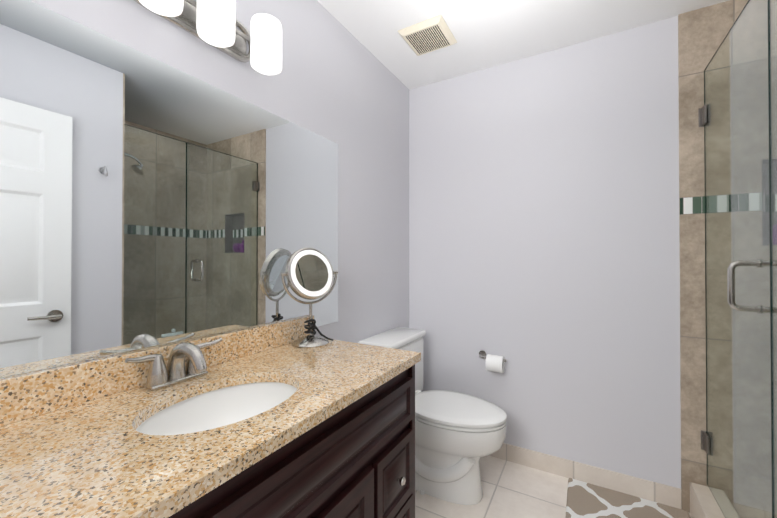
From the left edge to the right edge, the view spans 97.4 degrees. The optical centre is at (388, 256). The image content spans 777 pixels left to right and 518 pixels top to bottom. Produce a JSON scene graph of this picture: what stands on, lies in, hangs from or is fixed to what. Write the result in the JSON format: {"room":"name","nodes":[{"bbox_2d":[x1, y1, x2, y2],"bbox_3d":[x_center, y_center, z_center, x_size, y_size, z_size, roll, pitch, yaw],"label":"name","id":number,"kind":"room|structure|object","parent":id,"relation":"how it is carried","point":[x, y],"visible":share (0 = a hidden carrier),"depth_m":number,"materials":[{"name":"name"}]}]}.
{"room":"bathroom","nodes":[
{"label":"bathroom","id":0,"kind":"room"},
{"bbox_2d":[30,0,409,342],"bbox_3d":[-0.520,0.021,1.366,0.100,2.440,2.712,0,-1,30],"label":"wall","id":1,"kind":"structure","parent":0,"point":[329,85],"depth_m":1.77,"materials":[{"name":"white paint"}]},
{"bbox_2d":[0,315,313,426],"bbox_3d":[-0.655,0.310,1.003,0.020,0.095,1.254,0,-1,30],"label":"backsplash","id":2,"kind":"structure","parent":1,"relation":"attached to","point":[24,396],"depth_m":0.84,"materials":[{"name":"beige stone"}]},
{"bbox_2d":[0,0,337,378],"bbox_3d":[-0.663,-0.126,1.016,0.001,0.897,1.640,0,-1,30],"label":"wall mirror","id":3,"kind":"object","parent":1,"relation":"attached to","point":[147,202],"visible":0.89,"depth_m":0.94,"materials":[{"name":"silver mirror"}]},
{"bbox_2d":[134,0,281,74],"bbox_3d":[-0.588,-0.759,0.992,0.158,0.186,0.641,0,-1,30],"label":"sconce","id":4,"kind":"object","parent":1,"relation":"attached to","point":[213,23],"visible":1,"depth_m":1.07,"materials":[{"name":"white glass"}]},
{"bbox_2d":[317,0,728,89],"bbox_3d":[0.566,-1.254,0.753,2.604,0.100,2.712,0,-1,30],"label":"ceiling","id":5,"kind":"structure","parent":0,"point":[489,33],"depth_m":1.76,"materials":[{"name":"paint"}]},
{"bbox_2d":[398,15,456,55],"bbox_3d":[0.215,-1.183,1.854,0.244,0.024,0.244,0,-1,30],"label":"ceiling vent","id":6,"kind":"object","parent":5,"relation":"in","point":[428,35],"visible":1,"depth_m":1.82,"materials":[{"name":"beige"}]},
{"bbox_2d":[410,16,680,488],"bbox_3d":[0.827,0.026,2.099,1.469,2.440,0.100,0,-1,30],"label":"wall","id":7,"kind":"structure","parent":0,"point":[522,216],"depth_m":1.95,"materials":[{"name":"white paint"}]},
{"bbox_2d":[479,350,506,372],"bbox_3d":[0.626,0.644,2.078,0.183,0.098,0.126,0,-1,30],"label":"paper holder","id":8,"kind":"object","parent":7,"relation":"attached to","point":[494,363],"visible":1,"depth_m":2.02,"materials":[{"name":"white paper"}]},
{"bbox_2d":[489,443,681,508],"bbox_3d":[0.792,1.196,2.046,1.489,0.100,0.012,0,-1,30],"label":"baseboard","id":9,"kind":"structure","parent":7,"relation":"attached to","point":[638,487],"depth_m":1.85,"materials":[{"name":"beige tile"}]},
{"bbox_2d":[678,0,747,512],"bbox_3d":[1.852,0.022,1.504,0.900,2.440,0.112,0,-1,30],"label":"shower wall tile","id":10,"kind":"structure","parent":7,"relation":"attached to","point":[703,32],"depth_m":1.64,"materials":[{"name":"tile"}]},
{"bbox_2d":[415,456,691,517],"bbox_3d":[0.566,1.286,0.733,2.604,0.100,2.712,0,-1,30],"label":"floor","id":11,"kind":"structure","parent":0,"point":[512,489],"depth_m":1.76,"materials":[{"name":"tile"}]},
{"bbox_2d":[156,355,420,517],"bbox_3d":[-0.421,0.812,0.871,0.556,0.850,1.242,0,-1,30],"label":"bathroom vanity","id":12,"kind":"object","parent":11,"relation":"on","point":[357,460],"depth_m":0.89,"materials":[{"name":"brown wood"}]},
{"bbox_2d":[0,339,420,517],"bbox_3d":[-0.428,0.372,0.871,0.547,0.030,1.254,0,-1,30],"label":"countertop","id":13,"kind":"structure","parent":12,"relation":"on","point":[69,462],"depth_m":0.64,"materials":[{"name":"beige stone"}]},
{"bbox_2d":[120,335,223,390],"bbox_3d":[-0.563,0.299,0.956,0.159,0.116,0.264,0,-1,30],"label":"faucet","id":14,"kind":"object","parent":13,"relation":"on","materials":[{"name":"silver metal"}]},
{"bbox_2d":[108,371,319,454],"bbox_3d":[-0.409,0.454,0.866,0.370,0.158,0.470,0,-1,30],"label":"sink","id":15,"kind":"object","parent":13,"relation":"in","point":[180,422],"depth_m":0.95,"materials":[{"name":"white ceramic"}]},
{"bbox_2d":[280,248,337,347],"bbox_3d":[-0.321,0.162,1.411,0.148,0.397,0.247,0,-1,30],"label":"makeup mirror","id":16,"kind":"object","parent":13,"relation":"on","point":[308,273],"visible":1,"depth_m":1.39,"materials":[{"name":"silver metal"}]},
{"bbox_2d":[358,327,506,504],"bbox_3d":[0.264,0.853,1.872,0.736,0.784,0.464,0,-1,30],"label":"toilet","id":17,"kind":"object","parent":11,"relation":"on","point":[458,435],"visible":0.67,"depth_m":1.73,"materials":[{"name":"white ceramic"}]},
{"bbox_2d":[565,478,690,517],"bbox_3d":[1.020,1.229,1.420,0.510,0.023,0.795,0,-1,30],"label":"rug","id":18,"kind":"object","parent":11,"relation":"on","point":[586,500],"visible":0.96,"depth_m":1.67,"materials":[{"name":"fabric"}]},
{"bbox_2d":[690,482,724,517],"bbox_3d":[1.243,1.164,1.147,0.130,0.150,1.102,0,-1,30],"label":"sill","id":19,"kind":"structure","parent":11,"relation":"on","point":[703,503],"depth_m":1.54,"materials":[{"name":"stone"}]},
{"bbox_2d":[698,0,776,517],"bbox_3d":[1.244,0.097,1.154,0.163,1.980,1.101,0,-1,30],"label":"shower enclosure","id":20,"kind":"object","parent":19,"relation":"on","point":[737,112],"visible":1,"depth_m":1.24,"materials":[{"name":"clear glass"}]}
]}

